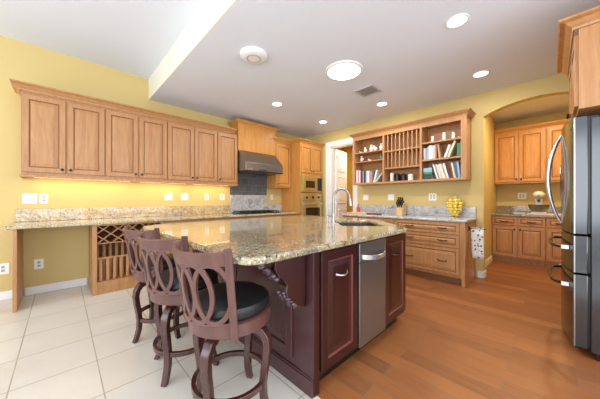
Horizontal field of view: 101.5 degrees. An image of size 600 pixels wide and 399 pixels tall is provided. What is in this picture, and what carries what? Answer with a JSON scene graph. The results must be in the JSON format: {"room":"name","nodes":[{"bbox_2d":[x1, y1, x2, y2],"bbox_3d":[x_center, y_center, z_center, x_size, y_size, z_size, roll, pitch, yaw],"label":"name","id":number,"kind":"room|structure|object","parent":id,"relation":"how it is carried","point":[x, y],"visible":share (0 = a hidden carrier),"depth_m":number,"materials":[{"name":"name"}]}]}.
{"room":"kitchen","nodes":[
{"label":"kitchen","id":0,"kind":"room"},
{"bbox_2d":[0,0,205,78],"bbox_3d":[-1.247,-1.970,-0.138,4.020,0.060,7.540,0,0,-44],"label":"ceiling","id":1,"kind":"structure","parent":0,"point":[133,37],"depth_m":2.75,"materials":[{"name":"white paint"}]},
{"bbox_2d":[0,35,342,295],"bbox_3d":[-1.808,-0.375,4.657,9.900,3.130,0.120,0,0,-44],"label":"wall","id":2,"kind":"structure","parent":0,"point":[64,251],"depth_m":3.27,"materials":[{"name":"yellow paint"}]},
{"bbox_2d":[0,263,8,274],"bbox_3d":[-3.520,0.823,2.903,0.100,0.130,0.008,0,0,-44],"label":"wall outlet","id":3,"kind":"object","parent":2,"relation":"attached to","point":[4,267],"visible":1,"depth_m":2.91,"materials":[{"name":"white plastic"}]},
{"bbox_2d":[22,194,36,203],"bbox_3d":[-3.365,-0.010,3.053,0.125,0.125,0.009,0,0,-44],"label":"switch plate","id":4,"kind":"object","parent":2,"relation":"attached to","point":[26,198],"visible":1,"depth_m":3.05,"materials":[{"name":"white plastic"}]},
{"bbox_2d":[34,259,43,269],"bbox_3d":[-3.311,0.818,3.107,0.085,0.125,0.008,0,0,-44],"label":"wall outlet","id":5,"kind":"object","parent":2,"relation":"attached to","point":[38,263],"visible":1,"depth_m":3.10,"materials":[{"name":"white plastic"}]},
{"bbox_2d":[0,277,86,299],"bbox_3d":[-4.144,1.140,2.293,3.255,0.100,0.013,0,0,-44],"label":"baseboard","id":6,"kind":"structure","parent":2,"relation":"attached to","point":[4,295],"depth_m":3.16,"materials":[{"name":"white paint"}]},
{"bbox_2d":[39,194,47,203],"bbox_3d":[-3.280,-0.010,3.137,0.078,0.122,0.008,0,0,-44],"label":"wall outlet","id":7,"kind":"object","parent":2,"relation":"attached to","point":[43,198],"visible":1,"depth_m":3.13,"materials":[{"name":"white plastic"}]},
{"bbox_2d":[21,90,104,177],"bbox_3d":[-3.005,-0.767,3.152,0.755,0.955,0.367,0,0,-44],"label":"upper cabinet","id":8,"kind":"object","parent":2,"relation":"attached to","point":[60,137],"visible":0.98,"depth_m":3.01,"materials":[{"name":"brown wood"}]},
{"bbox_2d":[9,78,236,133],"bbox_3d":[-2.324,-1.284,3.781,2.762,0.075,0.414,0,0,-44],"label":"crown molding","id":9,"kind":"structure","parent":8,"relation":"attached to","point":[17,85],"depth_m":3.28,"materials":[{"name":"brown wood"}]},
{"bbox_2d":[16,205,229,221],"bbox_3d":[-2.426,0.195,3.955,2.835,0.159,0.024,0,0,-44],"label":"backsplash","id":10,"kind":"structure","parent":2,"relation":"attached to","point":[45,214],"depth_m":3.59,"materials":[{"name":"beige stone"}]},
{"bbox_2d":[19,174,237,186],"bbox_3d":[-2.298,-0.273,3.856,2.770,0.032,0.343,0,0,-44],"label":"rail","id":11,"kind":"object","parent":2,"relation":"attached to","point":[23,176],"visible":1,"depth_m":3.36,"materials":[{"name":"brown wood"}]},
{"bbox_2d":[105,108,166,180],"bbox_3d":[-2.458,-0.767,3.683,0.766,0.955,0.367,0,0,-44],"label":"upper cabinet","id":12,"kind":"object","parent":2,"relation":"attached to","point":[135,144],"visible":0.98,"depth_m":3.53,"materials":[{"name":"brown wood"}]},
{"bbox_2d":[165,193,171,199],"bbox_3d":[-2.229,-0.050,4.158,0.120,0.125,0.009,0,0,-44],"label":"switch plate","id":13,"kind":"object","parent":2,"relation":"attached to","point":[168,196],"visible":1,"depth_m":4.16,"materials":[{"name":"white plastic"}]},
{"bbox_2d":[181,193,187,199],"bbox_3d":[-2.043,-0.050,4.339,0.120,0.125,0.009,0,0,-44],"label":"switch plate","id":14,"kind":"object","parent":2,"relation":"attached to","point":[184,196],"visible":1,"depth_m":4.34,"materials":[{"name":"white plastic"}]},
{"bbox_2d":[167,120,216,182],"bbox_3d":[-1.886,-0.767,4.239,0.825,0.955,0.367,0,0,-44],"label":"upper cabinet","id":15,"kind":"object","parent":2,"relation":"attached to","point":[191,150],"visible":0.99,"depth_m":4.09,"materials":[{"name":"brown wood"}]},
{"bbox_2d":[149,0,237,99],"bbox_3d":[0.189,-1.775,1.258,0.015,0.330,7.540,0,0,-44],"label":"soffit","id":16,"kind":"structure","parent":2,"relation":"attached to","point":[211,12],"depth_m":2.67,"materials":[{"name":"white paint"}]},
{"bbox_2d":[220,194,224,199],"bbox_3d":[-1.534,-0.050,4.834,0.100,0.120,0.008,0,0,-44],"label":"wall outlet","id":17,"kind":"object","parent":2,"relation":"attached to","point":[222,196],"visible":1,"depth_m":4.83,"materials":[{"name":"white plastic"}]},
{"bbox_2d":[217,131,236,183],"bbox_3d":[-1.444,-0.767,4.669,0.404,0.955,0.367,0,0,-44],"label":"upper cabinet","id":18,"kind":"object","parent":2,"relation":"attached to","point":[226,142],"visible":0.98,"depth_m":4.54,"materials":[{"name":"brown wood"}]},
{"bbox_2d":[230,195,266,212],"bbox_3d":[-1.084,0.089,5.258,0.903,0.369,0.027,0,0,-44],"label":"backsplash","id":19,"kind":"structure","parent":2,"relation":"attached to","point":[237,202],"depth_m":5.21,"materials":[{"name":"grey stone"}]},
{"bbox_2d":[230,174,266,194],"bbox_3d":[-1.086,-0.329,5.261,0.903,0.463,0.019,0,0,-44],"label":"wall tiles","id":20,"kind":"structure","parent":2,"relation":"attached to","point":[247,184],"depth_m":5.27,"materials":[{"name":"grey tile"}]},
{"bbox_2d":[230,123,274,155],"bbox_3d":[-0.978,-1.220,5.143,0.903,0.530,0.338,0,0,-44],"label":"hood cover","id":21,"kind":"object","parent":2,"relation":"attached to","point":[249,138],"visible":0.71,"depth_m":4.96,"materials":[{"name":"brown wood"}]},
{"bbox_2d":[227,118,278,131],"bbox_3d":[-0.957,-1.505,5.121,1.023,0.070,0.398,0,0,-44],"label":"crown molding","id":22,"kind":"structure","parent":21,"relation":"on","point":[237,120],"depth_m":4.89,"materials":[{"name":"brown wood"}]},
{"bbox_2d":[237,150,282,175],"bbox_3d":[-0.884,-0.740,5.051,0.895,0.420,0.600,0,0,-44],"label":"range hood","id":23,"kind":"object","parent":2,"relation":"attached to","point":[248,163],"visible":0.88,"depth_m":4.81,"materials":[{"name":"silver metal"}]},
{"bbox_2d":[267,204,281,210],"bbox_3d":[-0.601,0.195,5.730,0.443,0.159,0.024,0,0,-44],"label":"backsplash","id":24,"kind":"structure","parent":2,"relation":"attached to","point":[270,206],"depth_m":5.72,"materials":[{"name":"grey stone"}]},
{"bbox_2d":[267,142,290,188],"bbox_3d":[-0.476,-0.760,5.604,0.440,1.000,0.377,0,0,-44],"label":"upper cabinet","id":25,"kind":"object","parent":2,"relation":"attached to","point":[282,151],"visible":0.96,"depth_m":5.49,"materials":[{"name":"brown wood"}]},
{"bbox_2d":[273,137,324,147],"bbox_3d":[-0.111,-1.299,5.723,1.282,0.076,0.714,0,0,-44],"label":"crown molding","id":26,"kind":"structure","parent":2,"relation":"attached to","point":[299,140],"depth_m":5.50,"materials":[{"name":"brown wood"}]},
{"bbox_2d":[0,260,599,398],"bbox_3d":[1.071,1.215,2.198,10.600,0.050,7.660,0,0,-44],"label":"floor","id":27,"kind":"structure","parent":0,"point":[501,335],"depth_m":1.91,"materials":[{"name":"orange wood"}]},
{"bbox_2d":[12,229,22,312],"bbox_3d":[-3.210,0.752,2.791,0.032,0.874,0.598,0,0,-44],"label":"panel","id":28,"kind":"object","parent":27,"relation":"on","point":[17,235],"visible":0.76,"depth_m":2.62,"materials":[{"name":"brown wood"}]},
{"bbox_2d":[89,221,163,295],"bbox_3d":[-2.474,0.752,3.505,0.800,0.874,0.595,0,0,-44],"label":"wine rack cabinet","id":29,"kind":"object","parent":27,"relation":"on","point":[109,266],"visible":0.51,"depth_m":3.24,"materials":[{"name":"brown wood"}]},
{"bbox_2d":[122,225,184,343],"bbox_3d":[-1.276,0.708,2.196,0.509,0.960,0.533,0,0,4],"label":"bar stool","id":30,"kind":"object","parent":27,"relation":"on","point":[136,265],"visible":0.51,"depth_m":2.03,"materials":[{"name":"brown wood"}]},
{"bbox_2d":[137,232,219,386],"bbox_3d":[-0.843,0.708,1.750,0.532,0.958,0.507,0,0,-44],"label":"bar stool","id":31,"kind":"object","parent":27,"relation":"on","point":[163,288],"visible":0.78,"depth_m":1.58,"materials":[{"name":"brown wood"}]},
{"bbox_2d":[164,219,209,252],"bbox_3d":[-1.922,0.752,4.003,0.675,0.874,0.649,0,0,-44],"label":"base cabinet","id":32,"kind":"object","parent":27,"relation":"on","point":[194,220],"visible":0.02,"depth_m":3.77,"materials":[{"name":"brown wood"}]},
{"bbox_2d":[172,240,271,398],"bbox_3d":[-0.414,0.708,1.370,0.539,0.960,0.493,0,0,-44],"label":"bar stool","id":33,"kind":"object","parent":27,"relation":"on","point":[231,309],"visible":1,"depth_m":1.22,"materials":[{"name":"brown wood"}]},
{"bbox_2d":[210,217,245,220],"bbox_3d":[-1.435,0.752,4.478,0.675,0.874,0.649,0,0,-44],"label":"base cabinet","id":34,"kind":"object","parent":27,"relation":"on","point":[230,218],"visible":0.05,"depth_m":4.26,"materials":[{"name":"brown wood"}]},
{"bbox_2d":[246,215,282,218],"bbox_3d":[-0.865,0.752,5.032,0.905,0.874,0.649,0,0,-44],"label":"base cabinet","id":35,"kind":"object","parent":27,"relation":"on","point":[266,216],"visible":0.02,"depth_m":4.79,"materials":[{"name":"brown wood"}]},
{"bbox_2d":[283,214,298,216],"bbox_3d":[-0.379,0.752,5.504,0.440,0.874,0.649,0,0,-44],"label":"base cabinet","id":36,"kind":"object","parent":27,"relation":"on","point":[284,214],"visible":0.05,"depth_m":5.29,"materials":[{"name":"brown wood"}]},
{"bbox_2d":[3,211,299,229],"bbox_3d":[-1.739,0.294,4.195,4.215,0.039,0.639,0,0,-44],"label":"countertop","id":37,"kind":"structure","parent":36,"relation":"on","point":[82,222],"depth_m":3.30,"materials":[{"name":"beige stone"}]},
{"bbox_2d":[232,210,281,213],"bbox_3d":[-0.870,0.252,5.040,0.880,0.044,0.520,0,0,-44],"label":"gas cooktop","id":38,"kind":"object","parent":37,"relation":"in","point":[246,211],"visible":0.99,"depth_m":4.90,"materials":[{"name":"grey metal"}]},
{"bbox_2d":[192,223,405,398],"bbox_3d":[-0.007,0.752,2.675,2.260,0.874,1.954,0,0,-44],"label":"kitchen island","id":39,"kind":"object","parent":27,"relation":"on","point":[312,323],"visible":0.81,"depth_m":1.60,"materials":[{"name":"brown wood"}]},
{"bbox_2d":[142,215,406,265],"bbox_3d":[-0.069,0.294,2.714,2.515,0.039,2.073,0,0,-44],"label":"island countertop","id":40,"kind":"structure","parent":39,"relation":"on","point":[255,241],"depth_m":1.92,"materials":[{"name":"beige stone"}]},
{"bbox_2d":[329,188,352,221],"bbox_3d":[0.500,0.065,3.019,0.295,0.419,0.060,0,0,1],"label":"faucet","id":41,"kind":"object","parent":40,"relation":"on","point":[338,189],"visible":0.99,"depth_m":3.01,"materials":[{"name":"grey metal"}]},
{"bbox_2d":[338,223,374,225],"bbox_3d":[0.675,0.402,2.885,0.474,0.176,0.714,0,0,1],"label":"sink","id":42,"kind":"object","parent":40,"relation":"in","point":[341,224],"visible":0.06,"depth_m":3.23,"materials":[{"name":"grey metal"}]},
{"bbox_2d":[356,238,385,347],"bbox_3d":[0.418,0.704,2.081,0.396,0.763,0.568,0,0,-44],"label":"trash compactor","id":43,"kind":"object","parent":39,"relation":"in","point":[371,254],"visible":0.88,"depth_m":1.88,"materials":[{"name":"grey metal"}]},
{"bbox_2d":[281,143,321,215],"bbox_3d":[0.068,-0.035,5.912,0.760,2.449,0.692,0,0,-44],"label":"oven tower","id":44,"kind":"object","parent":27,"relation":"on","point":[306,159],"visible":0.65,"depth_m":5.60,"materials":[{"name":"brown wood"}]},
{"bbox_2d":[301,175,321,192],"bbox_3d":[0.137,-0.356,5.841,0.710,0.380,0.474,0,0,-44],"label":"microwave","id":45,"kind":"object","parent":44,"relation":"in","point":[312,184],"visible":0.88,"depth_m":5.64,"materials":[{"name":"gold metal"}]},
{"bbox_2d":[301,193,322,215],"bbox_3d":[0.121,0.270,5.857,0.710,0.830,0.630,0,0,-44],"label":"wall oven","id":46,"kind":"object","parent":44,"relation":"in","point":[311,203],"visible":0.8,"depth_m":5.65,"materials":[{"name":"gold metal"}]},
{"bbox_2d":[343,216,394,223],"bbox_3d":[1.404,0.752,4.611,0.689,0.874,1.045,0,0,-44],"label":"base cabinet","id":47,"kind":"object","parent":27,"relation":"on","point":[389,220],"visible":0.02,"depth_m":4.23,"materials":[{"name":"brown wood"}]},
{"bbox_2d":[341,213,476,222],"bbox_3d":[1.751,0.294,4.269,0.673,0.039,2.080,0,0,-44],"label":"countertop","id":48,"kind":"structure","parent":47,"relation":"on","point":[393,216],"depth_m":3.90,"materials":[{"name":"grey stone"}]},
{"bbox_2d":[347,212,372,213],"bbox_3d":[1.193,0.264,4.870,0.300,0.022,0.420,0,0,-44],"label":"cutting board","id":49,"kind":"object","parent":48,"relation":"on","point":[347,212],"visible":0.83,"depth_m":4.76,"materials":[{"name":"brown wood"}]},
{"bbox_2d":[396,202,405,214],"bbox_3d":[1.830,0.160,4.429,0.180,0.229,0.110,0,0,-44],"label":"knife block","id":50,"kind":"object","parent":48,"relation":"on","point":[400,210],"visible":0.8,"depth_m":4.39,"materials":[{"name":"brown wood"}]},
{"bbox_2d":[395,219,475,286],"bbox_3d":[2.113,0.752,3.881,0.689,0.874,0.980,0,0,-44],"label":"base cabinet","id":51,"kind":"object","parent":27,"relation":"on","point":[438,250],"visible":0.94,"depth_m":3.57,"materials":[{"name":"brown wood"}]},
{"bbox_3d":[2.440,0.405,3.386,0.024,0.060,0.202,0,0,-44],"label":"towel bar","id":52,"kind":"object","parent":51,"relation":"attached to","visible":0},
{"bbox_2d":[471,227,483,259],"bbox_3d":[2.447,0.603,3.380,0.040,0.425,0.148,0,0,-44],"label":"dish towel","id":53,"kind":"object","parent":52,"relation":"hanging from","point":[477,235],"visible":1,"depth_m":3.37,"materials":[{"name":"white fabric"}]},
{"bbox_2d":[492,216,545,267],"bbox_3d":[4.191,0.752,4.695,0.664,0.874,0.740,0,0,-44],"label":"base cabinet","id":54,"kind":"object","parent":27,"relation":"on","point":[519,240],"visible":1,"depth_m":4.47,"materials":[{"name":"brown wood"}]},
{"bbox_2d":[492,213,560,217],"bbox_3d":[4.443,0.294,4.456,0.653,0.039,1.435,0,0,-44],"label":"countertop","id":55,"kind":"structure","parent":54,"relation":"on","point":[493,214],"depth_m":4.46,"materials":[{"name":"stone"}]},
{"bbox_2d":[527,213,560,214],"bbox_3d":[4.433,0.264,4.449,0.260,0.021,0.440,0,0,-44],"label":"cutting board","id":56,"kind":"object","parent":55,"relation":"on","point":[527,213],"visible":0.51,"depth_m":4.44,"materials":[{"name":"beige wood"}]},
{"bbox_2d":[528,191,549,213],"bbox_3d":[4.381,0.048,4.497,0.346,0.407,0.294,0,0,-44],"label":"stand mixer","id":57,"kind":"object","parent":56,"relation":"on","point":[538,207],"visible":1,"depth_m":4.43,"materials":[{"name":"beige metal"}]},
{"bbox_2d":[528,204,549,211],"bbox_3d":[4.363,0.157,4.479,0.294,0.126,0.294,0,0,-44],"label":"bowl","id":58,"kind":"object","parent":57,"relation":"on","point":[533,207],"depth_m":4.40,"materials":[{"name":"glass"}]},
{"bbox_2d":[546,218,560,269],"bbox_3d":[4.693,0.752,4.179,0.664,0.874,0.690,0,0,-44],"label":"base cabinet","id":59,"kind":"object","parent":27,"relation":"on","point":[553,226],"visible":0.19,"depth_m":4.16,"materials":[{"name":"brown wood"}]},
{"bbox_2d":[546,114,599,360],"bbox_3d":[2.671,0.272,1.942,0.923,1.833,1.021,0,0,-44],"label":"refrigerator","id":60,"kind":"object","parent":27,"relation":"on","point":[579,138],"visible":1,"depth_m":1.85,"materials":[{"name":"grey metal"}]},
{"bbox_2d":[343,146,352,211],"bbox_3d":[1.651,-0.210,6.249,1.680,2.800,2.420,0,0,-44],"label":"wall","id":61,"kind":"structure","parent":0,"point":[349,150],"depth_m":7.48,"materials":[{"name":"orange paint"}]},
{"bbox_2d":[150,0,599,147],"bbox_3d":[2.338,-1.640,3.347,5.980,0.060,7.540,0,0,-44],"label":"ceiling","id":62,"kind":"structure","parent":0,"point":[406,49],"depth_m":2.76,"materials":[{"name":"white paint"}]},
{"bbox_2d":[240,46,266,64],"bbox_3d":[-0.513,-1.585,2.723,0.300,0.048,0.300,0,0,-44],"label":"ceiling speaker","id":63,"kind":"object","parent":62,"relation":"attached to","point":[250,54],"visible":1,"depth_m":2.66,"materials":[{"name":"white paint"}]},
{"bbox_2d":[272,102,281,105],"bbox_3d":[-0.386,-1.605,4.127,0.184,0.007,0.184,0,0,-44],"label":"recessed light","id":64,"kind":"object","parent":62,"relation":"in","point":[273,103],"visible":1,"depth_m":4.14,"materials":[{"name":"white paint"}]},
{"bbox_2d":[325,60,362,80],"bbox_3d":[0.549,-1.599,3.065,0.470,0.021,0.470,0,0,-44],"label":"recessed light","id":65,"kind":"object","parent":62,"relation":"in","point":[343,70],"visible":1,"depth_m":3.02,"materials":[{"name":"white"}]},
{"bbox_2d":[354,84,381,97],"bbox_3d":[1.009,-1.604,3.631,0.300,0.011,0.300,0,0,-44],"label":"ceiling vent","id":66,"kind":"object","parent":62,"relation":"in","point":[369,90],"visible":1,"depth_m":3.62,"materials":[{"name":"grey metal"}]},
{"bbox_2d":[376,102,387,105],"bbox_3d":[1.381,-1.605,4.126,0.184,0.007,0.184,0,0,-44],"label":"recessed light","id":67,"kind":"object","parent":62,"relation":"in","point":[379,103],"visible":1,"depth_m":4.12,"materials":[{"name":"white paint"}]},
{"bbox_2d":[445,13,468,28],"bbox_3d":[1.415,-1.605,2.208,0.184,0.007,0.184,0,0,-44],"label":"recessed light","id":68,"kind":"object","parent":62,"relation":"in","point":[458,20],"visible":1,"depth_m":2.20,"materials":[{"name":"white paint"}]},
{"bbox_2d":[472,70,489,77],"bbox_3d":[2.318,-1.605,3.139,0.184,0.007,0.184,0,0,-44],"label":"recessed light","id":69,"kind":"object","parent":62,"relation":"in","point":[483,73],"visible":1,"depth_m":3.14,"materials":[{"name":"white paint"}]},
{"bbox_2d":[304,71,569,276],"bbox_3d":[2.089,-0.210,4.500,0.130,2.800,5.540,0,0,-44],"label":"wall","id":70,"kind":"structure","parent":0,"point":[471,193],"depth_m":3.90,"materials":[{"name":"yellow paint"}]},
{"bbox_2d":[335,149,346,216],"bbox_3d":[1.051,-0.015,6.108,0.104,2.390,0.631,0,0,35],"label":"door","id":71,"kind":"structure","parent":70,"relation":"in","point":[340,156],"depth_m":6.06,"materials":[{"name":"white paint"}]},
{"bbox_2d":[326,138,357,215],"bbox_3d":[0.985,-0.083,5.616,0.162,2.545,0.900,0,0,-44],"label":"trim","id":72,"kind":"structure","parent":70,"relation":"attached to","point":[347,142],"depth_m":5.80,"materials":[{"name":"white paint"}]},
{"bbox_2d":[363,194,367,199],"bbox_3d":[1.377,-0.045,5.132,0.009,0.125,0.120,0,0,-44],"label":"switch plate","id":73,"kind":"object","parent":70,"relation":"attached to","point":[365,196],"visible":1,"depth_m":5.14,"materials":[{"name":"white plastic"}]},
{"bbox_2d":[388,194,393,199],"bbox_3d":[1.760,-0.045,4.738,0.009,0.125,0.120,0,0,-44],"label":"switch plate","id":74,"kind":"object","parent":70,"relation":"attached to","point":[390,196],"visible":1,"depth_m":4.74,"materials":[{"name":"white plastic"}]},
{"bbox_2d":[353,114,470,185],"bbox_3d":[1.873,-0.772,4.405,0.308,0.955,1.955,0,0,-44],"label":"shelf unit","id":75,"kind":"object","parent":70,"relation":"attached to","point":[402,151],"visible":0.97,"depth_m":4.33,"materials":[{"name":"brown wood"}]},
{"bbox_2d":[371,171,375,181],"bbox_3d":[1.454,-0.441,4.809,0.190,0.220,0.020,0,0,-44],"label":"book","id":76,"kind":"object","parent":75,"relation":"on","point":[372,172],"visible":0.48,"depth_m":4.75,"materials":[{"name":"grey paper"}]},
{"bbox_2d":[373,170,381,181],"bbox_3d":[1.504,-0.449,4.751,0.180,0.238,0.090,0,0,-44],"label":"book","id":77,"kind":"object","parent":75,"relation":"on","point":[378,172],"visible":0.64,"depth_m":4.71,"materials":[{"name":"white paper"}]},
{"bbox_2d":[375,173,381,181],"bbox_3d":[1.552,-0.414,4.701,0.180,0.167,0.145,0,0,-44],"label":"book","id":78,"kind":"object","parent":75,"relation":"on","point":[379,179],"visible":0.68,"depth_m":4.67,"materials":[{"name":"grey paper"}]},
{"bbox_2d":[390,173,393,180],"bbox_3d":[1.705,-0.410,4.544,0.064,0.160,0.064,0,0,-44],"label":"canister","id":79,"kind":"object","parent":75,"relation":"on","point":[391,174],"visible":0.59,"depth_m":4.52,"materials":[{"name":"white ceramic"}]},
{"bbox_2d":[394,173,399,180],"bbox_3d":[1.774,-0.406,4.473,0.100,0.150,0.100,0,0,-44],"label":"canister","id":80,"kind":"object","parent":75,"relation":"on","point":[396,176],"visible":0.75,"depth_m":4.43,"materials":[{"name":"black ceramic"}]},
{"bbox_2d":[400,173,406,180],"bbox_3d":[1.855,-0.401,4.390,0.100,0.140,0.100,0,0,-44],"label":"canister","id":81,"kind":"object","parent":75,"relation":"on","point":[403,176],"visible":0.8,"depth_m":4.35,"materials":[{"name":"black ceramic"}]},
{"bbox_2d":[408,174,412,179],"bbox_3d":[1.946,-0.388,4.314,0.090,0.115,0.118,0,0,16],"label":"mug","id":82,"kind":"object","parent":75,"relation":"on","point":[410,176],"visible":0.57,"depth_m":4.26,"materials":[{"name":"white ceramic"}]},
{"bbox_2d":[424,174,434,178],"bbox_3d":[2.165,-0.373,4.085,0.200,0.085,0.130,0,0,-44],"label":"book","id":83,"kind":"object","parent":75,"relation":"on","point":[426,176],"visible":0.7,"depth_m":4.02,"materials":[{"name":"green paper"}]},
{"bbox_3d":[2.165,-0.432,4.085,0.200,0.030,0.130,0,0,-44],"label":"book","id":84,"kind":"object","parent":83,"relation":"on","visible":0},
{"bbox_2d":[424,168,432,171],"bbox_3d":[2.165,-0.482,4.085,0.200,0.070,0.130,0,0,-44],"label":"book","id":85,"kind":"object","parent":84,"relation":"on","point":[425,169],"visible":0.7,"depth_m":4.01,"materials":[{"name":"blue paper"}]},
{"bbox_2d":[429,145,431,158],"bbox_3d":[2.186,-0.769,4.049,0.180,0.225,0.050,0,0,-44],"label":"book","id":86,"kind":"object","parent":75,"relation":"on","point":[430,146],"visible":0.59,"depth_m":3.98,"materials":[{"name":"white paper"}]},
{"bbox_2d":[432,145,434,158],"bbox_3d":[2.219,-0.766,4.015,0.180,0.220,0.040,0,0,-44],"label":"book","id":87,"kind":"object","parent":75,"relation":"on","point":[433,146],"visible":0.59,"depth_m":3.95,"materials":[{"name":"grey paper"}]},
{"bbox_2d":[435,144,438,157],"bbox_3d":[2.242,-0.774,3.991,0.180,0.235,0.022,0,0,-44],"label":"book","id":88,"kind":"object","parent":75,"relation":"on","point":[436,147],"visible":0.59,"depth_m":3.93,"materials":[{"name":"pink paper"}]},
{"bbox_2d":[437,144,443,157],"bbox_3d":[2.272,-0.773,3.961,0.180,0.233,0.046,0,0,-44],"label":"book","id":89,"kind":"object","parent":75,"relation":"on","point":[440,149],"visible":0.84,"depth_m":3.92,"materials":[{"name":"brown paper"}]},
{"bbox_2d":[439,164,444,177],"bbox_3d":[2.308,-0.450,3.931,0.190,0.239,0.087,0,0,-44],"label":"book","id":90,"kind":"object","parent":75,"relation":"on","point":[440,165],"visible":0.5,"depth_m":3.86,"materials":[{"name":"white paper"}]},
{"bbox_2d":[443,163,448,177],"bbox_3d":[2.345,-0.450,3.893,0.190,0.238,0.085,0,0,-44],"label":"book","id":91,"kind":"object","parent":75,"relation":"on","point":[444,164],"visible":0.59,"depth_m":3.83,"materials":[{"name":"white paper"}]},
{"bbox_2d":[444,145,451,156],"bbox_3d":[2.352,-0.755,3.872,0.170,0.198,0.097,0,0,-44],"label":"book","id":92,"kind":"object","parent":75,"relation":"on","point":[449,146],"visible":0.61,"depth_m":3.81,"materials":[{"name":"white paper"}]},
{"bbox_2d":[446,162,451,177],"bbox_3d":[2.374,-0.457,3.863,0.190,0.252,0.075,0,0,-44],"label":"book","id":93,"kind":"object","parent":75,"relation":"on","point":[447,163],"visible":0.55,"depth_m":3.80,"materials":[{"name":"red paper"}]},
{"bbox_2d":[449,162,453,177],"bbox_3d":[2.396,-0.456,3.841,0.190,0.250,0.067,0,0,-44],"label":"book","id":94,"kind":"object","parent":75,"relation":"on","point":[450,166],"visible":0.57,"depth_m":3.77,"materials":[{"name":"brown paper"}]},
{"bbox_2d":[447,140,458,156],"bbox_3d":[2.396,-0.780,3.833,0.180,0.248,0.123,0,0,-44],"label":"book","id":95,"kind":"object","parent":75,"relation":"on","point":[453,148],"visible":0.84,"depth_m":3.79,"materials":[{"name":"beige paper"}]},
{"bbox_2d":[451,162,455,177],"bbox_3d":[2.416,-0.451,3.820,0.190,0.240,0.065,0,0,-44],"label":"book","id":96,"kind":"object","parent":75,"relation":"on","point":[452,163],"visible":0.61,"depth_m":3.75,"materials":[{"name":"beige paper"}]},
{"bbox_2d":[454,162,457,177],"bbox_3d":[2.441,-0.455,3.794,0.190,0.247,0.060,0,0,-44],"label":"book","id":97,"kind":"object","parent":75,"relation":"on","point":[455,164],"visible":0.52,"depth_m":3.73,"materials":[{"name":"blue paper"}]},
{"bbox_2d":[456,162,460,176],"bbox_3d":[2.463,-0.452,3.772,0.190,0.241,0.055,0,0,-44],"label":"book","id":98,"kind":"object","parent":75,"relation":"on","point":[457,163],"visible":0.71,"depth_m":3.71,"materials":[{"name":"blue paper"}]},
{"bbox_2d":[457,143,460,155],"bbox_3d":[2.465,-0.756,3.763,0.180,0.200,0.050,0,0,-44],"label":"book","id":99,"kind":"object","parent":75,"relation":"on","point":[458,144],"visible":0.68,"depth_m":3.70,"materials":[{"name":"green paper"}]},
{"bbox_2d":[349,108,475,137],"bbox_3d":[1.853,-1.284,4.386,0.364,0.065,2.079,0,0,-44],"label":"crown molding","id":100,"kind":"structure","parent":70,"relation":"attached to","point":[468,111],"depth_m":4.04,"materials":[{"name":"brown wood"}]},
{"bbox_2d":[359,205,475,216],"bbox_3d":[1.984,0.195,4.495,0.025,0.159,2.060,0,0,-44],"label":"backsplash","id":101,"kind":"structure","parent":70,"relation":"attached to","point":[388,209],"depth_m":4.32,"materials":[{"name":"grey stone"}]},
{"bbox_2d":[429,193,435,200],"bbox_3d":[2.276,-0.045,4.208,0.008,0.125,0.120,0,0,-44],"label":"wall outlet","id":102,"kind":"object","parent":70,"relation":"attached to","point":[432,196],"visible":1,"depth_m":4.21,"materials":[{"name":"white plastic"}]},
{"bbox_2d":[485,111,568,260],"bbox_3d":[4.122,-0.210,3.938,2.000,2.800,1.900,0,0,-44],"label":"wall","id":103,"kind":"structure","parent":0,"point":[495,195],"depth_m":4.76,"materials":[{"name":"yellow paint"}]},
{"bbox_2d":[477,256,491,278],"bbox_3d":[3.246,1.140,4.219,1.424,0.100,0.113,0,0,-44],"label":"baseboard","id":104,"kind":"structure","parent":103,"relation":"attached to","point":[480,274],"depth_m":3.74,"materials":[{"name":"white paint"}]},
{"bbox_2d":[494,127,545,184],"bbox_3d":[4.300,-0.810,4.801,0.377,1.000,0.740,0,0,-44],"label":"upper cabinet","id":105,"kind":"object","parent":103,"relation":"attached to","point":[519,156],"visible":1,"depth_m":4.67,"materials":[{"name":"brown wood"}]},
{"bbox_2d":[494,119,568,134],"bbox_3d":[4.420,-1.349,4.433,0.060,0.075,1.435,0,0,-44],"label":"crown molding","id":106,"kind":"structure","parent":105,"relation":"attached to","point":[564,121],"depth_m":4.54,"materials":[{"name":"brown wood"}]},
{"bbox_2d":[518,193,525,198],"bbox_3d":[4.450,-0.070,4.913,0.008,0.130,0.130,0,0,-44],"label":"wall outlet","id":107,"kind":"object","parent":103,"relation":"attached to","point":[520,195],"visible":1,"depth_m":4.91,"materials":[{"name":"white plastic"}]},
{"bbox_2d":[497,206,560,213],"bbox_3d":[4.669,0.202,4.675,0.025,0.144,1.435,0,0,-44],"label":"backsplash","id":108,"kind":"structure","parent":103,"relation":"attached to","point":[500,209],"depth_m":4.94,"materials":[{"name":"stone"}]},
{"bbox_2d":[546,124,564,182],"bbox_3d":[4.802,-0.810,4.285,0.377,1.000,0.690,0,0,-44],"label":"upper cabinet","id":109,"kind":"object","parent":103,"relation":"attached to","point":[553,133],"visible":0.12,"depth_m":4.35,"materials":[{"name":"brown wood"}]},
{"bbox_3d":[4.142,-0.210,2.590,3.850,2.800,0.060,0,0,-44],"label":"wall","id":110,"kind":"structure","parent":0,"visible":0},
{"bbox_2d":[566,22,599,120],"bbox_3d":[2.718,-0.980,1.895,0.980,0.600,0.889,0,0,-44],"label":"upper cabinet","id":111,"kind":"object","parent":110,"relation":"attached to","point":[584,75],"visible":0.93,"depth_m":1.82,"materials":[{"name":"brown wood"}]},
{"bbox_2d":[557,5,599,75],"bbox_3d":[2.668,-1.319,1.887,1.068,0.075,0.946,0,0,-44],"label":"crown molding","id":112,"kind":"structure","parent":111,"relation":"attached to","point":[567,26],"depth_m":1.91,"materials":[{"name":"brown wood"}]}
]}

